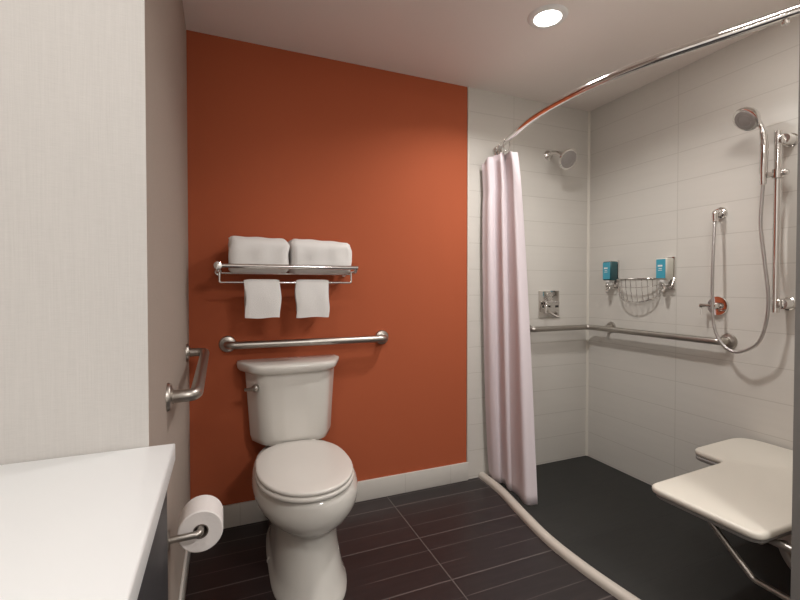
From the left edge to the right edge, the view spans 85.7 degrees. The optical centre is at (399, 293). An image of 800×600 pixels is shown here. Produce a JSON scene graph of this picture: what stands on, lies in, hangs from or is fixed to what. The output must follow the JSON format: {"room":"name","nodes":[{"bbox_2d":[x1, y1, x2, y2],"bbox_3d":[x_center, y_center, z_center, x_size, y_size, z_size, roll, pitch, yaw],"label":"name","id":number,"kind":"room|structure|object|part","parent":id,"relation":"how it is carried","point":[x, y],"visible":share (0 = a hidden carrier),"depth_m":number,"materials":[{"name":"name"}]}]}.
{"room":"hotel bathroom","nodes":[
{"label":"hotel bathroom","id":0,"kind":"room"},
{"bbox_2d":[0,0,189,599],"bbox_3d":[-1.100,-0.031,1.369,0.690,2.420,1.229,0,1,-22],"label":"wall","id":1,"kind":"structure","parent":0,"point":[94,285],"depth_m":0.89,"materials":[{"name":"paint"}]},
{"bbox_2d":[178,550,190,599],"bbox_3d":[-0.774,1.124,1.516,0.010,0.105,1.215,0,1,-22],"label":"baseboard","id":2,"kind":"structure","parent":1,"relation":"attached to","point":[183,585],"depth_m":1.67,"materials":[{"name":"beige tile"}]},
{"bbox_2d":[167,525,203,549],"bbox_3d":[-0.617,0.674,1.244,0.098,0.054,0.167,0,1,-22],"label":"toilet paper holder","id":3,"kind":"object","parent":1,"relation":"attached to","point":[200,529],"visible":0.65,"depth_m":1.19,"materials":[{"name":"silver metal"}]},
{"bbox_3d":[-0.635,0.676,1.176,0.012,0.054,0.054,0,1,-22],"label":"wall plate","id":4,"kind":"part","parent":3,"relation":"part of","materials":[{"name":"silver metal"}]},
{"bbox_2d":[177,495,222,552],"bbox_3d":[-0.590,0.681,1.280,0.120,0.120,0.105,0,1,-22],"label":"toilet paper roll","id":5,"kind":"object","parent":3,"relation":"on","point":[206,510],"visible":0.9,"depth_m":1.24,"materials":[{"name":"white paper"}]},
{"bbox_2d":[166,343,208,411],"bbox_3d":[-0.772,0.282,1.607,0.096,0.106,0.812,0,1,-22],"label":"grab bar","id":6,"kind":"object","parent":1,"relation":"attached to","point":[173,396],"visible":0.99,"depth_m":1.32,"materials":[{"name":"silver metal"}]},
{"bbox_2d":[186,30,587,505],"bbox_3d":[0.135,-0.052,2.597,2.728,2.420,0.100,0,1,-22],"label":"wall","id":7,"kind":"structure","parent":0,"point":[287,145],"depth_m":2.43,"materials":[{"name":"orange paint"}]},
{"bbox_2d":[213,261,357,283],"bbox_3d":[-0.553,-0.097,2.121,0.670,0.098,0.256,0,1,-22],"label":"towel rack","id":8,"kind":"object","parent":7,"relation":"attached to","point":[217,265],"visible":0.92,"depth_m":2.03,"materials":[{"name":"silver metal"}]},
{"bbox_3d":[-0.802,-0.123,1.896,0.038,0.038,0.031,0,1,-22],"label":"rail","id":9,"kind":"part","parent":8,"relation":"part of","materials":[{"name":"silver metal"}]},
{"bbox_2d":[228,236,289,273],"bbox_3d":[-0.681,-0.182,2.073,0.270,0.173,0.223,0,1,-22],"label":"bath towel","id":10,"kind":"object","parent":8,"relation":"on","point":[242,250],"visible":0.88,"depth_m":1.98,"materials":[{"name":"white fabric"}]},
{"bbox_2d":[244,279,280,318],"bbox_3d":[-0.637,0.024,2.002,0.165,0.181,0.037,0,1,-22],"label":"hand towel","id":11,"kind":"object","parent":8,"relation":"hanging from","point":[262,297],"visible":1,"depth_m":1.99,"materials":[{"name":"white fabric"}]},
{"bbox_3d":[-0.586,-0.098,2.202,0.632,0.009,0.009,0,1,-22],"label":"shelf rod","id":12,"kind":"part","parent":8,"relation":"part of","materials":[{"name":"silver metal"}]},
{"bbox_3d":[-0.548,-0.097,2.109,0.632,0.009,0.009,0,1,-22],"label":"shelf rod","id":13,"kind":"part","parent":8,"relation":"part of","materials":[{"name":"silver metal"}]},
{"bbox_3d":[-0.508,-0.125,2.017,0.644,0.021,0.021,0,1,-22],"label":"rail","id":14,"kind":"part","parent":8,"relation":"part of","materials":[{"name":"silver metal"}]},
{"bbox_2d":[295,279,329,317],"bbox_3d":[-0.425,0.024,2.090,0.164,0.184,0.037,0,1,-22],"label":"hand towel","id":15,"kind":"object","parent":8,"relation":"hanging from","point":[311,296],"visible":1,"depth_m":2.07,"materials":[{"name":"white fabric"}]},
{"bbox_2d":[288,239,351,273],"bbox_3d":[-0.413,-0.183,2.184,0.299,0.171,0.222,0,1,-22],"label":"bath towel","id":16,"kind":"object","parent":8,"relation":"on","point":[301,251],"visible":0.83,"depth_m":2.09,"materials":[{"name":"white fabric"}]},
{"bbox_2d":[219,330,388,351],"bbox_3d":[-0.464,0.250,2.254,0.894,0.084,0.090,0,1,-22],"label":"grab bar","id":17,"kind":"object","parent":7,"relation":"attached to","point":[226,343],"visible":1,"depth_m":2.19,"materials":[{"name":"silver metal"}]},
{"bbox_2d":[223,462,467,528],"bbox_3d":[-0.296,1.106,2.378,1.550,0.112,0.014,0,1,-22],"label":"baseboard","id":18,"kind":"structure","parent":7,"relation":"attached to","point":[242,513],"depth_m":2.47,"materials":[{"name":"beige tile"}]},
{"bbox_2d":[466,87,468,461],"bbox_3d":[0.418,-0.109,2.654,0.011,2.308,0.009,0,1,-22],"label":"trim","id":19,"kind":"structure","parent":7,"relation":"attached to","point":[467,424],"depth_m":2.65,"materials":[{"name":"beige"}]},
{"bbox_2d":[538,291,559,317],"bbox_3d":[1.008,0.072,2.876,0.174,0.182,0.054,0,1,-22],"label":"shower valve","id":20,"kind":"object","parent":7,"relation":"attached to","point":[548,301],"visible":1,"depth_m":2.88,"materials":[{"name":"silver metal"}]},
{"bbox_3d":[1.010,0.066,2.858,0.115,0.026,0.016,0,1,-22],"label":"handle","id":21,"kind":"part","parent":20,"relation":"part of","materials":[{"name":"silver metal"}]},
{"bbox_2d":[544,149,576,168],"bbox_3d":[1.042,-0.874,2.794,0.132,0.157,0.203,0,1,-22],"label":"shower head","id":22,"kind":"object","parent":7,"relation":"attached to","point":[568,158],"visible":1,"depth_m":2.74},
{"bbox_3d":[1.021,-0.907,2.824,0.032,0.069,0.125,-1,1,-32],"label":"arm","id":23,"kind":"part","parent":22,"relation":"part of","materials":[{"name":"silver metal"}]},
{"bbox_2d":[585,111,590,455],"bbox_3d":[1.319,-0.062,3.024,0.012,2.416,0.012,0,1,-22],"label":"trim","id":24,"kind":"structure","parent":7,"relation":"attached to","point":[589,112],"depth_m":3.02,"materials":[{"name":"beige"}]},
{"bbox_2d":[493,5,799,154],"bbox_3d":[0.871,-0.883,1.957,0.254,0.068,1.625,0,1,-25],"label":"shower rod","id":25,"kind":"object","parent":7,"relation":"attached to","point":[784,16],"visible":0.96,"depth_m":1.58,"materials":[{"name":"silver metal"}]},
{"bbox_2d":[482,151,537,504],"bbox_3d":[0.655,0.156,2.515,0.125,1.983,0.410,-1,1,-29],"label":"shower curtain","id":26,"kind":"object","parent":25,"relation":"hanging from","point":[510,431],"visible":1,"depth_m":2.52,"materials":[{"name":"white fabric"}]},
{"bbox_2d":[185,456,790,599],"bbox_3d":[0.567,1.227,0.796,3.318,0.084,3.800,0,1,-22],"label":"floor","id":27,"kind":"structure","parent":0,"point":[462,540],"depth_m":1.96,"materials":[{"name":"grey tile"}]},
{"bbox_2d":[137,492,167,599],"bbox_3d":[-0.506,0.793,0.150,0.640,0.814,1.497,0,1,-22],"label":"vanity cabinet","id":28,"kind":"object","parent":27,"relation":"on","point":[154,586],"visible":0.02,"depth_m":0.81,"materials":[{"name":"grey wood"}]},
{"bbox_2d":[0,444,174,599],"bbox_3d":[-0.505,0.366,0.133,0.639,0.040,1.519,0,1,-22],"label":"countertop","id":29,"kind":"structure","parent":28,"relation":"on","point":[79,527],"depth_m":0.63,"materials":[{"name":"white stone"}]},
{"bbox_2d":[236,354,357,599],"bbox_3d":[-0.434,0.752,1.899,0.510,0.836,0.762,0,1,-22],"label":"toilet","id":30,"kind":"object","parent":27,"relation":"on","point":[304,484],"visible":1,"depth_m":1.74,"materials":[{"name":"white ceramic"}]},
{"bbox_3d":[-0.703,0.448,2.011,0.048,0.023,0.020,0,1,13],"label":"handle","id":31,"kind":"part","parent":30,"relation":"part of","materials":[{"name":"silver metal"}]},
{"bbox_3d":[-0.680,0.446,2.020,0.034,0.034,0.031,0,1,11],"label":"flush lever","id":32,"kind":"part","parent":30,"relation":"part of","materials":[{"name":"silver metal"}]},
{"bbox_3d":[-0.535,0.355,2.137,0.510,0.051,0.233,0,1,-22],"label":"tank lid","id":33,"kind":"part","parent":30,"relation":"part of","materials":[{"name":"white ceramic"}]},
{"bbox_3d":[-0.534,0.553,2.151,0.444,0.346,0.195,0,1,-22],"label":"tank","id":34,"kind":"part","parent":30,"relation":"part of","materials":[{"name":"white ceramic"}]},
{"bbox_3d":[-0.400,0.714,1.803,0.386,0.020,0.555,0,1,-22],"label":"seat lid","id":35,"kind":"part","parent":30,"relation":"part of","materials":[{"name":"white plastic"}]},
{"bbox_3d":[-0.421,0.958,1.898,0.435,0.425,0.741,0,1,-22],"label":"bowl","id":36,"kind":"part","parent":30,"relation":"part of","materials":[{"name":"white ceramic"}]},
{"bbox_2d":[478,472,640,599],"bbox_3d":[0.793,1.155,1.913,0.147,0.030,1.701,0,1,-22],"label":"shower threshold","id":37,"kind":"object","parent":27,"relation":"on","point":[598,578],"visible":1,"depth_m":1.94,"materials":[{"name":"beige"}]},
{"bbox_2d":[182,0,799,110],"bbox_3d":[0.567,-1.270,0.752,3.318,0.080,3.800,0,1,-22],"label":"ceiling","id":38,"kind":"structure","parent":0,"point":[487,45],"depth_m":2.07,"materials":[{"name":"white paint"}]},
{"bbox_2d":[527,4,567,28],"bbox_3d":[0.667,-1.245,1.946,0.176,0.011,0.176,0,1,-22],"label":"recessed light","id":39,"kind":"object","parent":38,"relation":"in","point":[550,15],"visible":1,"depth_m":1.93,"materials":[{"name":"white glass"}]},
{"bbox_2d":[588,16,799,544],"bbox_3d":[1.702,-0.046,2.242,0.100,2.420,1.750,0,1,-22],"label":"wall","id":40,"kind":"structure","parent":0,"point":[669,152],"depth_m":2.36,"materials":[{"name":"beige tile"}]},
{"bbox_2d":[603,260,619,291],"bbox_3d":[1.372,-0.112,2.808,0.080,0.208,0.078,0,1,-22],"label":"soap dispenser","id":41,"kind":"object","parent":40,"relation":"attached to","point":[611,268],"visible":0.99,"depth_m":2.79,"materials":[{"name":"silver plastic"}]},
{"bbox_2d":[603,261,616,279],"bbox_3d":[1.368,-0.146,2.806,0.063,0.122,0.066,0,1,-22],"label":"bottle","id":42,"kind":"object","parent":41,"relation":"on","point":[609,268],"depth_m":2.78,"materials":[{"name":"teal plastic"}]},
{"bbox_2d":[530,322,736,348],"bbox_3d":[1.358,0.233,2.635,1.116,0.086,0.426,1,1,39],"label":"grab bar","id":43,"kind":"object","parent":40,"relation":"attached to","point":[728,339],"visible":0.77,"depth_m":2.54,"materials":[{"name":"silver metal"}]},
{"bbox_2d":[616,278,659,302],"bbox_3d":[1.437,-0.018,2.635,0.094,0.151,0.290,0,1,-22],"label":"basket","id":44,"kind":"object","parent":40,"relation":"attached to","point":[617,279],"visible":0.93,"depth_m":2.60,"materials":[{"name":"silver metal"}]},
{"bbox_2d":[656,257,675,292],"bbox_3d":[1.515,-0.106,2.462,0.080,0.208,0.078,0,1,-22],"label":"soap dispenser","id":45,"kind":"object","parent":40,"relation":"attached to","point":[665,266],"visible":1,"depth_m":2.44,"materials":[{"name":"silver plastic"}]},
{"bbox_2d":[656,258,672,279],"bbox_3d":[1.510,-0.140,2.459,0.063,0.122,0.066,0,1,-22],"label":"bottle","id":46,"kind":"object","parent":45,"relation":"on","point":[664,266],"depth_m":2.43,"materials":[{"name":"teal plastic"}]},
{"bbox_2d":[699,296,728,315],"bbox_3d":[1.622,0.064,2.229,0.061,0.103,0.113,0,1,-22],"label":"valve","id":47,"kind":"object","parent":40,"relation":"attached to","point":[721,305],"visible":0.74,"depth_m":2.22,"materials":[{"name":"silver metal"}]},
{"bbox_3d":[1.599,0.064,2.245,0.024,0.024,0.067,-1,1,-28],"label":"lever","id":48,"kind":"part","parent":47,"relation":"part of","materials":[{"name":"silver metal"}]},
{"bbox_2d":[712,207,727,221],"bbox_3d":[1.622,-0.406,2.206,0.070,0.078,0.064,0,1,-22],"label":"outlet","id":49,"kind":"object","parent":40,"relation":"attached to","point":[721,212],"visible":1,"depth_m":2.19,"materials":[{"name":"silver metal"}]},
{"bbox_2d":[767,130,797,312],"bbox_3d":[1.713,-0.323,1.944,0.102,0.817,0.089,0,1,-22],"label":"slide bar","id":50,"kind":"object","parent":40,"relation":"attached to","point":[776,174],"visible":0.94,"depth_m":1.93,"materials":[{"name":"silver metal"}]},
{"bbox_2d":[711,107,769,353],"bbox_3d":[1.593,-0.283,2.062,0.110,1.146,0.269,0,1,-15],"label":"shower","id":51,"kind":"object","parent":50,"relation":"attached to","point":[745,118],"visible":1,"depth_m":1.97,"materials":[{"name":"silver metal"}]},
{"bbox_3d":[1.639,-0.658,1.968,0.070,0.323,0.033,1,1,34],"label":"handle","id":52,"kind":"part","parent":51,"relation":"part of","materials":[{"name":"silver metal"}]},
{"bbox_3d":[1.708,-0.538,1.911,0.028,0.028,0.028,0,1,-11],"label":"lock knob","id":53,"kind":"part","parent":50,"relation":"part of","materials":[{"name":"silver metal"}]},
{"bbox_3d":[1.549,-0.030,1.314,0.890,2.420,0.130,0,1,-22],"label":"wall","id":54,"kind":"structure","parent":0,"visible":0},
{"bbox_2d":[652,438,792,599],"bbox_3d":[1.381,0.828,1.663,0.910,0.243,0.616,0,1,-22],"label":"shower seat","id":55,"kind":"object","parent":54,"relation":"attached to","point":[746,491],"visible":0.89,"depth_m":1.53,"materials":[{"name":"beige plastic"}]},
{"bbox_3d":[1.117,0.838,1.386,0.019,0.164,0.298,0,1,-22],"label":"leg","id":56,"kind":"part","parent":55,"relation":"part of","materials":[{"name":"silver metal"}]},
{"bbox_3d":[1.104,0.760,1.429,0.022,0.022,0.385,0,1,-22],"label":"frame rail","id":57,"kind":"part","parent":55,"relation":"part of","materials":[{"name":"silver metal"}]},
{"bbox_2d":[791,38,799,599],"bbox_3d":[1.135,-0.027,1.141,0.008,2.420,0.140,0,1,-22],"label":"trim","id":58,"kind":"structure","parent":54,"relation":"attached to","point":[795,540],"depth_m":1.20,"materials":[{"name":"grey metal"}]}
]}

